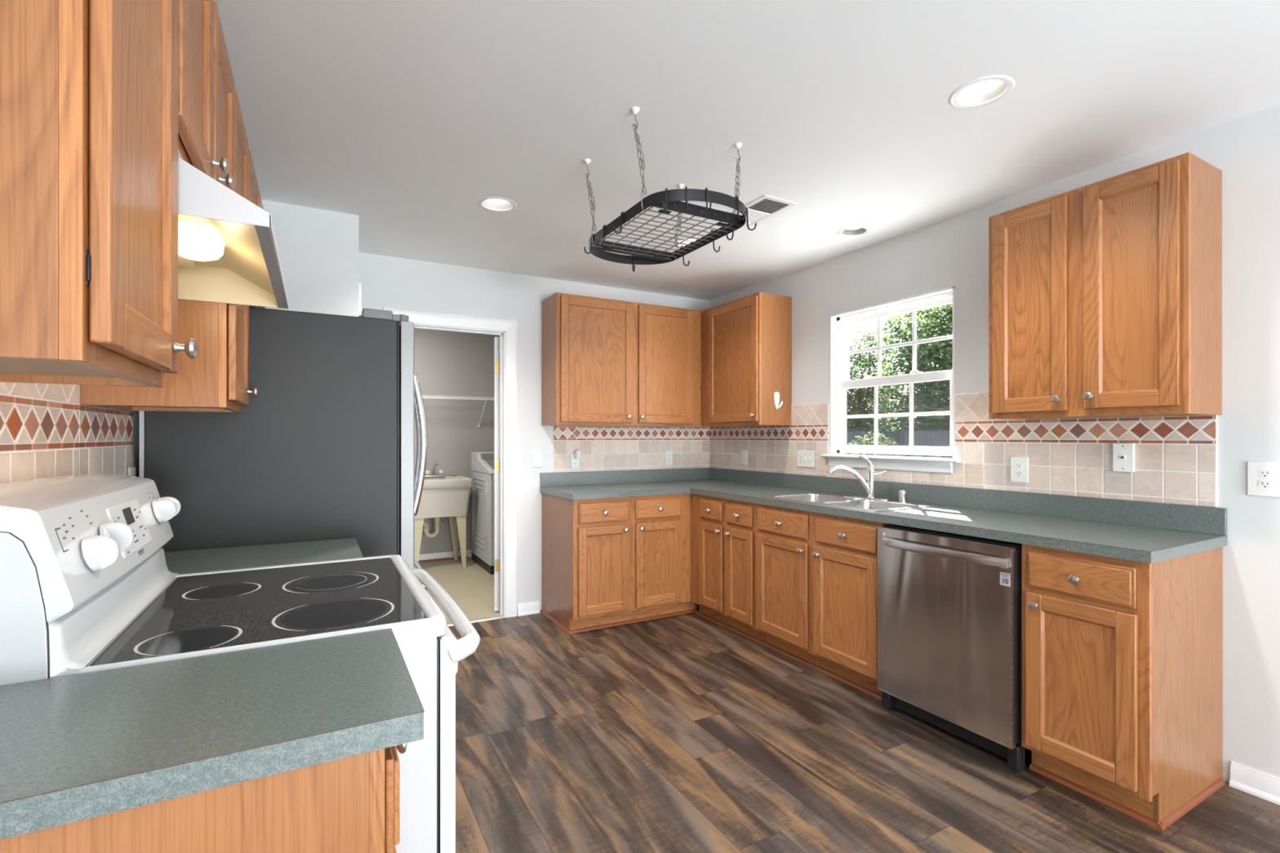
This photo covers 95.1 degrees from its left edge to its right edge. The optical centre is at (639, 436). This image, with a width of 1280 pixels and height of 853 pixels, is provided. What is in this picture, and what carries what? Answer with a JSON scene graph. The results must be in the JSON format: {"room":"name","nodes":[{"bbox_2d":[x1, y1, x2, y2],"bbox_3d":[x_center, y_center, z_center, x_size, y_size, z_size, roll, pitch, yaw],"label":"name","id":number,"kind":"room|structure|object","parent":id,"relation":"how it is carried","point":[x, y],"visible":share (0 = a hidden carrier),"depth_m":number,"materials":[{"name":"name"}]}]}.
{"room":"kitchen","nodes":[
{"label":"kitchen","id":0,"kind":"room"},
{"bbox_2d":[84,404,139,476],"bbox_3d":[0.017,0.059,-1.247,0.120,2.476,10.715,0,0,-29],"label":"wall","id":1,"kind":"structure","parent":0,"point":[136,413],"depth_m":1.98,"materials":[{"name":"paint"}]},
{"bbox_2d":[0,382,133,484],"bbox_3d":[-1.265,-0.007,1.200,0.008,0.724,1.640,0,0,-29],"label":"tile backsplash","id":2,"kind":"structure","parent":1,"relation":"attached to","point":[45,431],"depth_m":1.35,"materials":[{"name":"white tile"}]},
{"bbox_2d":[128,466,135,476],"bbox_3d":[-1.633,0.155,1.883,0.008,0.115,0.070,0,0,-29],"label":"wall outlet","id":3,"kind":"object","parent":2,"relation":"attached to","point":[131,470],"visible":0.22,"depth_m":1.87,"materials":[{"name":"white plastic"}]},
{"bbox_2d":[0,0,197,387],"bbox_3d":[-0.802,-0.542,0.731,0.362,0.922,0.388,0,0,-29],"label":"upper cabinet","id":4,"kind":"object","parent":1,"relation":"attached to","point":[89,88],"visible":1,"depth_m":0.64,"materials":[{"name":"brown wood"}]},
{"bbox_2d":[79,88,257,412],"bbox_3d":[-1.362,-0.542,1.742,0.362,0.922,0.395,0,0,-29],"label":"upper cabinet","id":5,"kind":"object","parent":1,"relation":"attached to","point":[216,380],"visible":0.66,"depth_m":1.62,"materials":[{"name":"brown wood"}]},
{"bbox_2d":[177,0,235,191],"bbox_3d":[-1.081,-0.762,1.235,0.362,0.482,0.760,0,0,-29],"label":"upper cabinet","id":6,"kind":"object","parent":1,"relation":"attached to","point":[206,82],"visible":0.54,"depth_m":1.24,"materials":[{"name":"brown wood"}]},
{"bbox_2d":[177,149,288,308],"bbox_3d":[-1.038,-0.446,1.259,0.459,0.150,0.759,0,0,-29],"label":"range hood","id":7,"kind":"object","parent":1,"relation":"attached to","point":[228,253],"visible":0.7,"depth_m":1.27,"materials":[{"name":"white metal"}]},
{"bbox_2d":[248,149,266,308],"bbox_3d":[-1.644,-0.774,2.249,0.362,0.458,0.762,0,0,-29],"label":"upper cabinet","id":8,"kind":"object","parent":1,"relation":"attached to","point":[255,197],"visible":0.11,"depth_m":2.17,"materials":[{"name":"brown wood"}]},
{"bbox_2d":[261,199,359,316],"bbox_3d":[-1.985,0.059,3.245,0.731,2.476,0.685,0,0,-29],"label":"wall","id":9,"kind":"structure","parent":0,"point":[318,249],"depth_m":3.03,"materials":[{"name":"paint"}]},
{"bbox_2d":[359,282,361,315],"bbox_3d":[-1.667,0.234,3.441,0.015,2.127,0.649,0,0,-29],"label":"trim","id":10,"kind":"structure","parent":9,"relation":"attached to","point":[360,284],"depth_m":3.16,"materials":[{"name":"white paint"}]},
{"bbox_2d":[414,328,499,554],"bbox_3d":[-1.968,0.059,6.278,3.941,2.476,0.115,0,0,-29],"label":"wall","id":11,"kind":"structure","parent":0,"point":[447,363],"depth_m":6.20,"materials":[{"name":"paint"}]},
{"bbox_2d":[418,555,467,562],"bbox_3d":[-2.695,1.284,5.784,1.951,0.018,0.020,0,0,-29],"label":"trim","id":12,"kind":"structure","parent":11,"relation":"attached to","point":[445,558],"depth_m":6.10,"materials":[{"name":"beige wood"}]},
{"bbox_2d":[418,549,471,560],"bbox_3d":[-2.254,1.257,6.040,2.971,0.080,0.025,0,0,-29],"label":"baseboard","id":13,"kind":"structure","parent":11,"relation":"attached to","point":[446,554],"depth_m":6.13,"materials":[{"name":"white paint"}]},
{"bbox_2d":[422,395,494,426],"bbox_3d":[-1.960,-0.254,6.036,2.442,0.308,0.314,0,0,-29],"label":"wire shelf","id":14,"kind":"object","parent":11,"relation":"attached to","point":[424,397],"visible":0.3,"depth_m":6.05,"materials":[{"name":"white metal"}]},
{"bbox_2d":[359,252,710,610],"bbox_3d":[-0.959,0.059,4.271,3.521,2.476,0.115,0,0,-29],"label":"wall","id":15,"kind":"structure","parent":0,"point":[391,282],"depth_m":4.26,"materials":[{"name":"paint"}]},
{"bbox_2d":[383,306,517,617],"bbox_3d":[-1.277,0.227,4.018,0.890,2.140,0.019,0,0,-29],"label":"trim","id":16,"kind":"structure","parent":15,"relation":"attached to","point":[509,326],"depth_m":4.20,"materials":[{"name":"white paint"}]},
{"bbox_2d":[446,615,506,626],"bbox_3d":[-1.284,1.292,4.034,0.720,0.010,0.040,0,0,-29],"label":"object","id":17,"kind":"structure","parent":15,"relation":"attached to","point":[500,616],"depth_m":4.13,"materials":[{"name":"silver metal"}]},
{"bbox_2d":[492,337,499,611],"bbox_3d":[-1.114,0.276,4.649,0.163,2.018,0.719,0,0,-10],"label":"door","id":18,"kind":"structure","parent":15,"relation":"in","point":[495,477],"depth_m":4.31,"materials":[{"name":"white paint"}]},
{"bbox_2d":[517,600,540,616],"bbox_3d":[-0.811,1.255,4.273,0.165,0.085,0.025,0,0,-29],"label":"baseboard","id":19,"kind":"structure","parent":15,"relation":"attached to","point":[531,607],"depth_m":4.27,"materials":[{"name":"white paint"}]},
{"bbox_2d":[532,451,541,467],"bbox_3d":[-0.757,0.169,4.308,0.070,0.115,0.014,0,0,-29],"label":"light switch","id":20,"kind":"object","parent":15,"relation":"attached to","point":[536,455],"visible":1,"depth_m":4.31,"materials":[{"name":"white plastic"}]},
{"bbox_2d":[542,292,713,426],"bbox_3d":[0.024,-0.542,4.549,1.527,0.922,0.350,0,0,-29],"label":"upper cabinet","id":21,"kind":"object","parent":15,"relation":"attached to","point":[606,362],"visible":0.96,"depth_m":4.30,"materials":[{"name":"brown wood"}]},
{"bbox_2d":[553,426,709,472],"bbox_3d":[-0.023,0.094,4.719,1.430,0.350,0.008,0,0,-29],"label":"tile backsplash","id":22,"kind":"structure","parent":15,"relation":"attached to","point":[602,448],"depth_m":4.68,"materials":[{"name":"white tile"}]},
{"bbox_2d":[570,453,579,468],"bbox_3d":[-0.491,0.183,4.449,0.070,0.115,0.008,0,0,-29],"label":"wall outlet","id":23,"kind":"object","parent":22,"relation":"attached to","point":[575,463],"visible":0.82,"depth_m":4.44,"materials":[{"name":"white plastic"}]},
{"bbox_2d":[573,450,580,458],"bbox_3d":[-0.472,0.135,4.421,0.044,0.064,0.056,0,0,-29],"label":"night light","id":24,"kind":"object","parent":23,"relation":"attached to","point":[577,454],"visible":1,"depth_m":4.40,"materials":[{"name":"white plastic"}]},
{"bbox_2d":[665,450,672,465],"bbox_3d":[0.241,0.177,4.855,0.070,0.115,0.008,0,0,-29],"label":"wall outlet","id":25,"kind":"object","parent":22,"relation":"attached to","point":[668,454],"visible":1,"depth_m":4.85,"materials":[{"name":"white plastic"}]},
{"bbox_2d":[213,0,1279,300],"bbox_3d":[1.164,-1.279,0.625,3.941,0.200,13.120,0,0,-29],"label":"ceiling","id":26,"kind":"structure","parent":0,"point":[398,116],"depth_m":2.09,"materials":[{"name":"white paint"}]},
{"bbox_2d":[477,196,516,212],"bbox_3d":[-0.724,-1.224,2.973,0.196,0.099,0.196,0,0,-29],"label":"recessed light","id":27,"kind":"object","parent":26,"relation":"in","point":[498,204],"visible":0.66,"depth_m":3.01,"materials":[{"name":"white paint"}]},
{"bbox_2d":[583,106,746,264],"bbox_3d":[0.105,-0.992,2.392,0.528,0.373,0.797,0,0,-29],"label":"pot rack","id":28,"kind":"object","parent":26,"relation":"hanging from","point":[642,255],"visible":0.99,"depth_m":2.29,"materials":[{"name":"black metal"}]},
{"bbox_2d":[583,234,593,253],"bbox_3d":[-0.214,-0.813,2.469,0.049,0.089,0.006,0,0,-29],"label":"hook","id":29,"kind":"object","parent":28,"relation":"hanging from","point":[589,252],"visible":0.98,"depth_m":2.47,"materials":[{"name":"black metal"}]},
{"bbox_2d":[595,225,605,245],"bbox_3d":[-0.156,-0.813,2.365,0.049,0.089,0.006,0,0,-29],"label":"hook","id":30,"kind":"object","parent":28,"relation":"hanging from","point":[602,244],"visible":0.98,"depth_m":2.37,"materials":[{"name":"black metal"}]},
{"bbox_2d":[613,211,623,234],"bbox_3d":[-0.079,-0.813,2.227,0.049,0.089,0.006,0,0,-29],"label":"hook","id":31,"kind":"object","parent":28,"relation":"hanging from","point":[622,212],"visible":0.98,"depth_m":2.23,"materials":[{"name":"black metal"}]},
{"bbox_2d":[632,255,635,271],"bbox_3d":[-0.031,-0.813,2.738,0.006,0.089,0.049,0,0,-14],"label":"hook","id":32,"kind":"object","parent":28,"relation":"hanging from","point":[633,267],"visible":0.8,"depth_m":2.74,"materials":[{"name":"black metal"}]},
{"bbox_2d":[662,187,667,211],"bbox_3d":[0.086,-0.813,2.006,0.006,0.089,0.049,0,0,20],"label":"hook","id":33,"kind":"object","parent":28,"relation":"hanging from","point":[666,188],"visible":1,"depth_m":2.01,"materials":[{"name":"black metal"}]},
{"bbox_2d":[680,245,689,266],"bbox_3d":[0.203,-0.813,2.640,0.049,0.089,0.006,0,0,-29],"label":"hook","id":34,"kind":"object","parent":28,"relation":"hanging from","point":[681,246],"visible":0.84,"depth_m":2.63,"materials":[{"name":"black metal"}]},
{"bbox_2d":[684,186,688,209],"bbox_3d":[0.158,-0.813,1.993,0.006,0.089,0.049,0,0,0],"label":"hook","id":35,"kind":"object","parent":28,"relation":"hanging from","point":[686,187],"visible":1,"depth_m":2.00,"materials":[{"name":"black metal"}]},
{"bbox_2d":[705,187,711,211],"bbox_3d":[0.233,-0.813,2.004,0.006,0.089,0.049,0,0,-18],"label":"hook","id":36,"kind":"object","parent":28,"relation":"hanging from","point":[706,188],"visible":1,"depth_m":2.01,"materials":[{"name":"black metal"}]},
{"bbox_2d":[710,230,719,252],"bbox_3d":[0.314,-0.813,2.439,0.049,0.089,0.006,0,0,-29],"label":"hook","id":37,"kind":"object","parent":28,"relation":"hanging from","point":[711,230],"visible":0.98,"depth_m":2.43,"materials":[{"name":"black metal"}]},
{"bbox_2d":[725,224,733,240],"bbox_3d":[0.357,-0.813,2.297,0.049,0.089,0.006,0,0,-29],"label":"hook","id":38,"kind":"object","parent":28,"relation":"hanging from","point":[727,237],"visible":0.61,"depth_m":2.30,"materials":[{"name":"black metal"}]},
{"bbox_2d":[735,196,746,220],"bbox_3d":[0.357,-0.813,2.082,0.049,0.089,0.006,0,0,41],"label":"hook","id":39,"kind":"object","parent":28,"relation":"hanging from","point":[737,197],"visible":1,"depth_m":2.09,"materials":[{"name":"black metal"}]},
{"bbox_2d":[746,207,756,231],"bbox_3d":[0.411,-0.813,2.187,0.049,0.089,0.006,0,0,9],"label":"hook","id":40,"kind":"object","parent":28,"relation":"hanging from","point":[747,220],"visible":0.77,"depth_m":2.19,"materials":[{"name":"black metal"}]},
{"bbox_2d":[673,237,697,246],"bbox_3d":[0.301,-1.224,3.565,0.196,0.099,0.196,0,0,-29],"label":"recessed light","id":41,"kind":"object","parent":26,"relation":"in","point":[684,238],"visible":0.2,"depth_m":3.59,"materials":[{"name":"white paint"}]},
{"bbox_2d":[731,195,797,226],"bbox_3d":[0.617,-1.176,3.058,0.216,0.007,0.355,0,0,-29],"label":"ceiling vent","id":42,"kind":"object","parent":26,"relation":"in","point":[766,206],"visible":0.67,"depth_m":3.01,"materials":[{"name":"white metal"}]},
{"bbox_2d":[837,226,870,236],"bbox_3d":[1.229,-1.224,3.365,0.180,0.099,0.180,0,0,-29],"label":"recessed light","id":43,"kind":"object","parent":26,"relation":"in","point":[853,231],"visible":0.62,"depth_m":3.40,"materials":[{"name":"white paint"}]},
{"bbox_2d":[948,75,1014,108],"bbox_3d":[1.169,-1.224,2.006,0.196,0.099,0.196,0,0,-29],"label":"recessed light","id":44,"kind":"object","parent":26,"relation":"in","point":[987,90],"visible":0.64,"depth_m":2.03,"materials":[{"name":"white paint"}]},
{"bbox_2d":[418,557,1279,852],"bbox_3d":[1.164,1.345,0.625,3.941,0.104,13.120,0,0,-29],"label":"floor","id":45,"kind":"structure","parent":0,"point":[684,733],"depth_m":2.30,"materials":[{"name":"brown wood"}]},
{"bbox_2d":[0,742,407,852],"bbox_3d":[-0.674,0.853,0.807,0.660,0.888,0.379,0,0,-29],"label":"base cabinet","id":46,"kind":"object","parent":45,"relation":"on","point":[351,804],"visible":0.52,"depth_m":0.71,"materials":[{"name":"brown wood"}]},
{"bbox_2d":[0,628,424,839],"bbox_3d":[-0.673,0.339,0.803,0.656,0.140,0.392,0,0,-29],"label":"countertop","id":47,"kind":"structure","parent":46,"relation":"on","point":[75,748],"depth_m":0.76,"materials":[{"name":"green laminate"}]},
{"bbox_2d":[0,474,480,852],"bbox_3d":[-0.863,0.692,1.354,0.830,1.210,0.759,0,0,-29],"label":"range","id":48,"kind":"object","parent":45,"relation":"on","point":[87,584],"visible":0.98,"depth_m":1.17,"materials":[{"name":"white metal"}]},
{"bbox_2d":[54,527,144,555],"bbox_3d":[-1.002,0.199,1.102,0.012,0.105,0.376,0,0,-24],"label":"print","id":49,"kind":"object","parent":48,"relation":"attached to","point":[68,540],"depth_m":1.01,"materials":[{"name":"grey plastic"}]},
{"bbox_2d":[62,491,167,553],"bbox_3d":[-1.075,0.188,1.226,0.035,0.116,0.628,0,0,-29],"label":"print","id":50,"kind":"object","parent":48,"relation":"attached to","point":[87,525],"depth_m":1.15,"materials":[{"name":"grey plastic"}]},
{"bbox_2d":[412,568,480,852],"bbox_3d":[-0.541,0.727,1.532,0.095,0.627,0.759,0,0,-29],"label":"oven","id":51,"kind":"object","parent":48,"relation":"in","point":[448,651],"depth_m":1.20,"materials":[{"name":"white metal"}]},
{"bbox_2d":[139,306,427,589],"bbox_3d":[-1.422,0.405,2.517,0.952,1.784,0.905,0,0,-29],"label":"refrigerator","id":52,"kind":"object","parent":45,"relation":"on","point":[324,449],"visible":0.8,"depth_m":2.12,"materials":[{"name":"grey metal"}]},
{"bbox_2d":[414,462,472,568],"bbox_3d":[-2.035,0.779,5.853,0.600,1.026,0.525,0,0,-29],"label":"utility sink","id":53,"kind":"object","parent":45,"relation":"on","point":[442,495],"visible":0.84,"depth_m":5.71,"materials":[{"name":"beige plastic"}]},
{"bbox_2d":[424,462,444,477],"bbox_3d":[-2.098,0.342,5.997,0.200,0.151,0.162,0,0,-29],"label":"tap","id":54,"kind":"object","parent":53,"relation":"on","point":[427,472],"depth_m":6.02,"materials":[{"name":"silver metal"}]},
{"bbox_2d":[414,475,472,519],"bbox_3d":[-2.030,0.599,5.844,0.600,0.363,0.505,0,0,-29],"label":"tub","id":55,"kind":"object","parent":53,"relation":"in","point":[442,495],"depth_m":5.67,"materials":[{"name":"beige plastic"}]},
{"bbox_2d":[471,451,494,574],"bbox_3d":[-1.290,0.730,5.975,0.689,1.135,0.783,0,0,-29],"label":"washing machine","id":56,"kind":"object","parent":45,"relation":"on","point":[482,464],"visible":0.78,"depth_m":5.74,"materials":[{"name":"white metal"}]},
{"bbox_2d":[540,492,698,634],"bbox_3d":[0.093,0.853,4.409,1.539,0.888,0.660,0,0,-29],"label":"base cabinet","id":57,"kind":"object","parent":45,"relation":"on","point":[606,562],"visible":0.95,"depth_m":4.01,"materials":[{"name":"brown wood"}]},
{"bbox_2d":[540,467,1227,563],"bbox_3d":[0.732,0.339,3.260,1.539,0.140,3.289,0,0,-29],"label":"countertop","id":58,"kind":"structure","parent":57,"relation":"on","point":[1148,532],"depth_m":2.74,"materials":[{"name":"green laminate"}]},
{"bbox_2d":[760,492,940,512],"bbox_3d":[1.170,0.456,3.350,0.514,0.183,0.844,0,0,-29],"label":"sink","id":59,"kind":"object","parent":58,"relation":"in","point":[845,501],"visible":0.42,"depth_m":3.35,"materials":[{"name":"silver metal"}]},
{"bbox_2d":[898,489,906,502],"bbox_3d":[1.470,0.332,3.276,0.042,0.066,0.042,0,0,-29],"label":"air gap","id":60,"kind":"object","parent":59,"relation":"on","point":[902,493],"visible":1,"depth_m":3.26,"materials":[{"name":"grey metal"}]},
{"bbox_2d":[826,454,889,500],"bbox_3d":[1.299,0.237,3.480,0.345,0.256,0.165,0,0,25],"label":"faucet","id":61,"kind":"object","parent":58,"relation":"on","point":[868,486],"visible":1,"depth_m":3.44,"materials":[{"name":"silver metal"}]},
{"bbox_2d":[691,493,764,644],"bbox_3d":[0.775,0.853,4.091,0.660,0.888,0.769,0,0,-29],"label":"base cabinet","id":62,"kind":"object","parent":45,"relation":"on","point":[723,531],"visible":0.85,"depth_m":3.90,"materials":[{"name":"brown wood"}]},
{"bbox_2d":[755,503,888,700],"bbox_3d":[1.185,0.853,3.351,0.660,0.888,0.920,0,0,-29],"label":"base cabinet","id":63,"kind":"object","parent":45,"relation":"on","point":[816,573],"visible":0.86,"depth_m":3.14,"materials":[{"name":"brown wood"}]},
{"bbox_2d":[877,524,1024,773],"bbox_3d":[1.534,0.860,2.656,0.684,0.874,0.626,0,0,-29],"label":"dishwasher","id":64,"kind":"object","parent":45,"relation":"on","point":[949,605],"visible":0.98,"depth_m":2.45,"materials":[{"name":"silver metal"}]},
{"bbox_2d":[1022,543,1225,831],"bbox_3d":[1.815,0.853,2.213,0.660,0.888,0.410,0,0,-29],"label":"base cabinet","id":65,"kind":"object","parent":45,"relation":"on","point":[1122,659],"visible":0.91,"depth_m":2.06,"materials":[{"name":"brown wood"}]},
{"bbox_3d":[-1.232,0.853,1.813,0.660,0.888,0.396,0,0,-29],"label":"base cabinet","id":66,"kind":"object","parent":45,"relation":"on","visible":0},
{"bbox_2d":[164,537,363,573],"bbox_3d":[-1.232,0.339,1.812,0.656,0.140,0.403,0,0,-29],"label":"countertop","id":67,"kind":"structure","parent":66,"relation":"on","point":[263,555],"depth_m":1.84,"materials":[{"name":"green laminate"}]},
{"bbox_2d":[710,104,1279,782],"bbox_3d":[3.202,0.059,0.517,0.120,2.476,10.715,0,0,-29],"label":"wall","id":68,"kind":"structure","parent":0,"point":[953,251],"depth_m":2.18,"materials":[{"name":"paint"}]},
{"bbox_2d":[702,292,791,426],"bbox_3d":[0.769,-0.542,4.422,0.350,0.922,0.692,0,0,-29],"label":"upper cabinet","id":69,"kind":"object","parent":68,"relation":"attached to","point":[747,340],"visible":1,"depth_m":4.19,"materials":[{"name":"brown wood"}]},
{"bbox_2d":[773,391,782,408],"bbox_3d":[0.975,-0.253,4.118,0.052,0.123,0.038,0,0,-29],"label":"hook","id":70,"kind":"object","parent":69,"relation":"attached to","point":[776,394],"visible":1,"depth_m":4.13,"materials":[{"name":"white plastic"}]},
{"bbox_2d":[820,286,960,473],"bbox_3d":[1.503,-0.303,3.527,0.170,1.004,0.945,0,0,-29],"label":"window","id":71,"kind":"structure","parent":68,"relation":"in","point":[840,323],"depth_m":3.57,"materials":[{"name":"white plastic"}]},
{"bbox_2d":[709,392,1217,507],"bbox_3d":[1.395,0.022,3.645,0.008,0.494,3.262,0,0,-29],"label":"tile backsplash","id":72,"kind":"structure","parent":68,"relation":"attached to","point":[1175,457],"depth_m":2.73,"materials":[{"name":"beige tile"}]},
{"bbox_2d":[741,449,746,464],"bbox_3d":[0.827,0.165,4.653,0.008,0.115,0.070,0,0,-29],"label":"wall outlet","id":73,"kind":"object","parent":72,"relation":"attached to","point":[744,452],"visible":1,"depth_m":4.65,"materials":[{"name":"white plastic"}]},
{"bbox_2d":[796,450,814,467],"bbox_3d":[1.148,0.155,4.066,0.014,0.115,0.165,0,0,-29],"label":"switch plate","id":74,"kind":"object","parent":72,"relation":"attached to","point":[804,458],"visible":1,"depth_m":4.06,"materials":[{"name":"white plastic"}]},
{"bbox_2d":[1010,457,1028,482],"bbox_3d":[1.835,0.160,2.832,0.008,0.122,0.082,0,0,-29],"label":"wall outlet","id":75,"kind":"object","parent":72,"relation":"attached to","point":[1019,465],"visible":1,"depth_m":2.83,"materials":[{"name":"white plastic"}]},
{"bbox_2d":[1015,471,1022,476],"bbox_3d":[1.833,0.180,2.831,0.003,0.025,0.033,0,0,-29],"label":"receptacle","id":76,"kind":"object","parent":75,"relation":"attached to","point":[1018,473],"depth_m":2.83,"materials":[{"name":"grey plastic"}]},
{"bbox_2d":[1015,462,1022,468],"bbox_3d":[1.833,0.141,2.831,0.003,0.025,0.033,0,0,-29],"label":"receptacle","id":77,"kind":"object","parent":75,"relation":"attached to","point":[1018,465],"depth_m":2.83,"materials":[{"name":"grey plastic"}]},
{"bbox_2d":[1112,443,1134,471],"bbox_3d":[2.033,0.088,2.462,0.018,0.120,0.074,0,0,-29],"label":"phone jack","id":78,"kind":"object","parent":72,"relation":"attached to","point":[1123,454],"visible":1,"depth_m":2.46,"materials":[{"name":"white plastic"}]},
{"bbox_2d":[988,151,1222,419],"bbox_3d":[1.873,-0.542,2.429,0.350,0.922,0.701,0,0,-29],"label":"upper cabinet","id":79,"kind":"object","parent":68,"relation":"attached to","point":[1105,295],"visible":1,"depth_m":2.25,"materials":[{"name":"brown wood"}]},
{"bbox_2d":[1229,761,1279,804],"bbox_3d":[3.966,1.255,-1.012,0.025,0.085,7.298,0,0,-29],"label":"baseboard","id":80,"kind":"structure","parent":68,"relation":"attached to","point":[1256,783],"depth_m":2.12,"materials":[{"name":"white paint"}]},
{"bbox_2d":[1247,461,1279,497],"bbox_3d":[2.248,0.153,2.104,0.008,0.125,0.094,0,0,-29],"label":"wall outlet","id":81,"kind":"object","parent":68,"relation":"attached to","point":[1263,477],"visible":1,"depth_m":2.11,"materials":[{"name":"white plastic"}]},
{"bbox_2d":[1258,480,1271,488],"bbox_3d":[2.246,0.173,2.103,0.003,0.025,0.033,0,0,-29],"label":"receptacle","id":82,"kind":"object","parent":81,"relation":"attached to","point":[1262,484],"depth_m":2.10,"materials":[{"name":"grey plastic"}]},
{"bbox_2d":[1258,470,1271,477],"bbox_3d":[2.246,0.134,2.103,0.003,0.025,0.033,0,0,-29],"label":"receptacle","id":83,"kind":"object","parent":81,"relation":"attached to","point":[1262,473],"depth_m":2.10,"materials":[{"name":"grey plastic"}]},
{"label":"lawn","id":84,"kind":"structure","parent":0,"visible":0},
{"bbox_2d":[846,323,900,431],"bbox_3d":[7.994,-1.216,21.854,3.279,5.910,3.198,0,0,-12],"label":"tree","id":85,"kind":"object","parent":84,"relation":"on","point":[860,394],"visible":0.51,"depth_m":21.36,"materials":[{"name":"green plant"}]},
{"bbox_2d":[844,431,904,456],"bbox_3d":[5.680,0.799,14.284,1.010,1.873,2.051,0,0,-29],"label":"shrub","id":86,"kind":"object","parent":84,"relation":"on","point":[868,441],"visible":0.2,"depth_m":14.20,"materials":[{"name":"green plant"}]},
{"bbox_2d":[846,372,929,431],"bbox_3d":[10.585,-0.711,25.634,5.431,4.898,4.980,0,0,32],"label":"tree","id":87,"kind":"object","parent":84,"relation":"on","point":[896,390],"visible":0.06,"depth_m":24.55,"materials":[{"name":"green plant"}]},
{"bbox_2d":[846,428,950,457],"bbox_3d":[2.604,0.760,10.501,10.750,1.950,13.560,0,0,-29],"label":"fence","id":88,"kind":"object","parent":84,"relation":"on","point":[922,437],"visible":0.09,"depth_m":14.16,"materials":[{"name":"grey wood"}]},
{"bbox_2d":[868,303,952,431],"bbox_3d":[8.520,-1.274,14.792,3.909,6.024,5.917,0,0,-39],"label":"tree","id":89,"kind":"object","parent":84,"relation":"on","point":[940,353],"visible":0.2,"depth_m":15.13,"materials":[{"name":"green plant"}]},
{"bbox_2d":[920,442,952,457],"bbox_3d":[6.647,0.924,12.537,0.876,1.621,1.840,0,0,-29],"label":"shrub","id":90,"kind":"object","parent":84,"relation":"on","point":[941,444],"visible":0.05,"depth_m":12.61,"materials":[{"name":"green plant"}]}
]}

